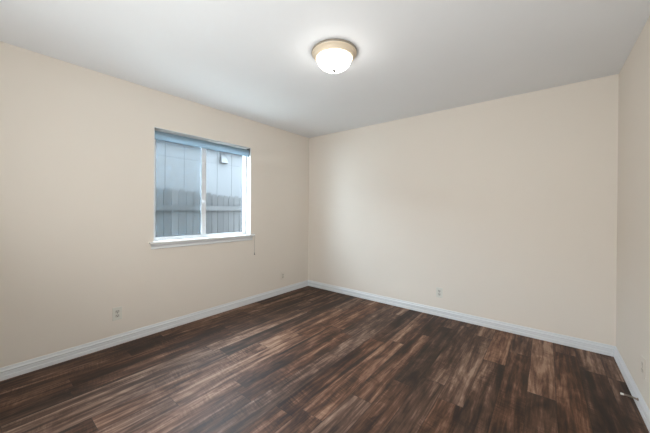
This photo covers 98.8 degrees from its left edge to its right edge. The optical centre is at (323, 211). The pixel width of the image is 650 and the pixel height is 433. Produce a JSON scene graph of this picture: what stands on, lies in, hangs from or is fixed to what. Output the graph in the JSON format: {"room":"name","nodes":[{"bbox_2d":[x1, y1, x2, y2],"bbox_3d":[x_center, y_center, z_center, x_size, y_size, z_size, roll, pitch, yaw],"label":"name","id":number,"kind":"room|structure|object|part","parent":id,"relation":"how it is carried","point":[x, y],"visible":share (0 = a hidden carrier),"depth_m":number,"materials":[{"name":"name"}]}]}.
{"room":"empty bedroom","nodes":[
{"label":"empty bedroom","id":0,"kind":"room"},
{"bbox_2d":[0,41,308,367],"bbox_3d":[-1.474,0.003,3.198,0.160,2.440,4.070,1,0,39],"label":"wall","id":1,"kind":"structure","parent":0,"point":[77,142],"depth_m":2.47,"materials":[{"name":"beige paint"}]},
{"bbox_2d":[112,306,121,320],"bbox_3d":[-1.889,0.938,2.555,0.008,0.118,0.074,1,0,39],"label":"wall outlet","id":2,"kind":"object","parent":1,"relation":"attached to","point":[116,312],"visible":1,"depth_m":2.55,"materials":[{"name":"white plastic"}]},
{"bbox_2d":[0,280,307,380],"bbox_3d":[-1.415,1.179,3.147,0.016,0.090,3.750,1,0,39],"label":"baseboard","id":3,"kind":"structure","parent":1,"relation":"attached to","point":[27,366],"depth_m":2.59,"materials":[{"name":"white paint"}]},
{"bbox_2d":[149,127,254,249],"bbox_3d":[-1.374,-0.233,3.284,0.187,1.227,1.263,1,0,39],"label":"window","id":4,"kind":"structure","parent":1,"relation":"in","point":[178,241],"depth_m":3.28,"materials":[{"name":"white paint"}]},
{"bbox_3d":[-1.588,-0.269,3.080,0.022,1.112,0.562,1,0,39],"label":"sliding sash","id":5,"kind":"part","parent":4,"relation":"part of","materials":[{"name":"clear glass"}]},
{"bbox_2d":[155,131,254,254],"bbox_3d":[-1.331,-0.130,3.280,0.124,1.417,1.216,1,0,39],"label":"roller shade","id":6,"kind":"object","parent":4,"relation":"attached to","point":[162,136],"visible":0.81,"depth_m":3.20,"materials":[{"name":"fabric"}]},
{"bbox_3d":[-0.954,-0.120,3.707,0.086,1.341,0.018,0,0,-1],"label":"pull cord","id":7,"kind":"part","parent":6,"relation":"part of","materials":[{"name":"white plastic"}]},
{"bbox_3d":[-1.253,-0.267,3.538,0.023,1.112,0.576,1,0,39],"label":"fixed sash","id":8,"kind":"part","parent":4,"relation":"part of","materials":[{"name":"clear glass"}]},
{"bbox_2d":[281,271,284,279],"bbox_3d":[-0.607,0.965,4.166,0.008,0.118,0.074,1,0,39],"label":"wall outlet","id":9,"kind":"object","parent":1,"relation":"attached to","point":[282,273],"visible":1,"depth_m":4.17,"materials":[{"name":"beige plastic"}]},
{"bbox_2d":[0,286,648,432],"bbox_3d":[-0.032,1.297,2.046,3.872,0.120,4.070,1,0,39],"label":"floor","id":10,"kind":"structure","parent":0,"point":[308,359],"depth_m":2.02,"materials":[{"name":"wood"}]},
{"bbox_2d":[0,0,649,137],"bbox_3d":[-0.013,-1.263,2.039,3.872,0.120,4.070,1,0,39],"label":"ceiling","id":11,"kind":"structure","parent":0,"point":[253,60],"depth_m":2.04,"materials":[{"name":"paint"}]},
{"bbox_2d":[311,39,356,72],"bbox_3d":[0.081,-1.124,2.104,0.344,0.157,0.344,1,0,39],"label":"ceiling light","id":12,"kind":"object","parent":11,"relation":"attached to","point":[332,55],"visible":1,"depth_m":2.01,"materials":[{"name":"white glass"}]},
{"bbox_2d":[308,74,618,345],"bbox_3d":[1.258,0.023,3.522,3.712,2.440,0.160,1,0,39],"label":"wall","id":13,"kind":"structure","parent":0,"point":[507,206],"depth_m":3.00,"materials":[{"name":"beige paint"}]},
{"bbox_2d":[436,287,442,297],"bbox_3d":[1.380,0.968,3.314,0.074,0.118,0.008,1,0,39],"label":"wall outlet","id":14,"kind":"object","parent":13,"relation":"attached to","point":[439,291],"visible":1,"depth_m":3.31,"materials":[{"name":"white plastic"}]},
{"bbox_2d":[308,280,614,356],"bbox_3d":[1.131,1.197,3.506,3.552,0.090,0.016,1,0,39],"label":"baseboard","id":15,"kind":"structure","parent":13,"relation":"attached to","point":[583,344],"depth_m":3.02,"materials":[{"name":"white paint"}]},
{"bbox_2d":[616,16,649,409],"bbox_3d":[1.430,0.032,0.886,0.160,2.440,3.750,1,0,39],"label":"wall","id":16,"kind":"structure","parent":0,"point":[633,195],"depth_m":1.93,"materials":[{"name":"beige paint"}]},
{"bbox_2d":[620,392,638,400],"bbox_3d":[1.988,1.204,1.811,0.019,0.020,0.081,0,0,-43],"label":"door stop","id":17,"kind":"object","parent":16,"relation":"attached to","point":[637,399],"visible":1,"depth_m":1.81,"materials":[{"name":"metal"}]},
{"bbox_2d":[614,346,649,432],"bbox_3d":[1.352,1.206,0.944,0.016,0.090,3.750,1,0,39],"label":"baseboard","id":18,"kind":"structure","parent":16,"relation":"attached to","point":[641,404],"depth_m":1.88,"materials":[{"name":"white paint"}]},
{"bbox_2d":[641,355,645,378],"bbox_3d":[1.986,0.969,1.731,0.008,0.118,0.074,1,0,39],"label":"wall outlet","id":19,"kind":"object","parent":16,"relation":"attached to","point":[643,361],"visible":1,"depth_m":1.72,"materials":[{"name":"beige plastic"}]},
{"label":"outside","id":20,"kind":"structure","parent":0,"visible":0},
{"bbox_3d":[-4.151,1.542,7.081,8.840,0.200,17.000,1,0,39],"label":"ground","id":21,"kind":"structure","parent":20,"visible":0},
{"bbox_2d":[156,187,241,236],"bbox_3d":[-2.952,0.405,6.002,0.082,2.059,6.000,1,0,39],"label":"fence","id":22,"kind":"object","parent":21,"relation":"on","point":[223,214],"visible":0.22,"depth_m":6.12,"materials":[{"name":"grey wood"}]},
{"bbox_3d":[-3.816,-0.069,4.890,0.056,0.123,3.180,1,0,39],"label":"rail","id":23,"kind":"part","parent":22,"relation":"part of","materials":[{"name":"grey wood"}]},
{"bbox_3d":[-1.948,-0.074,7.237,0.056,0.121,2.820,1,0,39],"label":"rail","id":24,"kind":"part","parent":22,"relation":"part of","materials":[{"name":"grey wood"}]},
{"bbox_2d":[156,139,242,230],"bbox_3d":[-5.654,-0.873,8.285,4.350,4.600,15.800,1,0,39],"label":"house","id":25,"kind":"structure","parent":21,"relation":"on","point":[178,166],"depth_m":7.69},
{"bbox_2d":[219,153,228,163],"bbox_3d":[-2.956,-1.581,8.294,0.150,0.304,0.230,1,0,39],"label":"vent hood","id":26,"kind":"object","parent":25,"relation":"attached to","point":[223,157],"depth_m":8.29,"materials":[{"name":"paint"}]}
]}

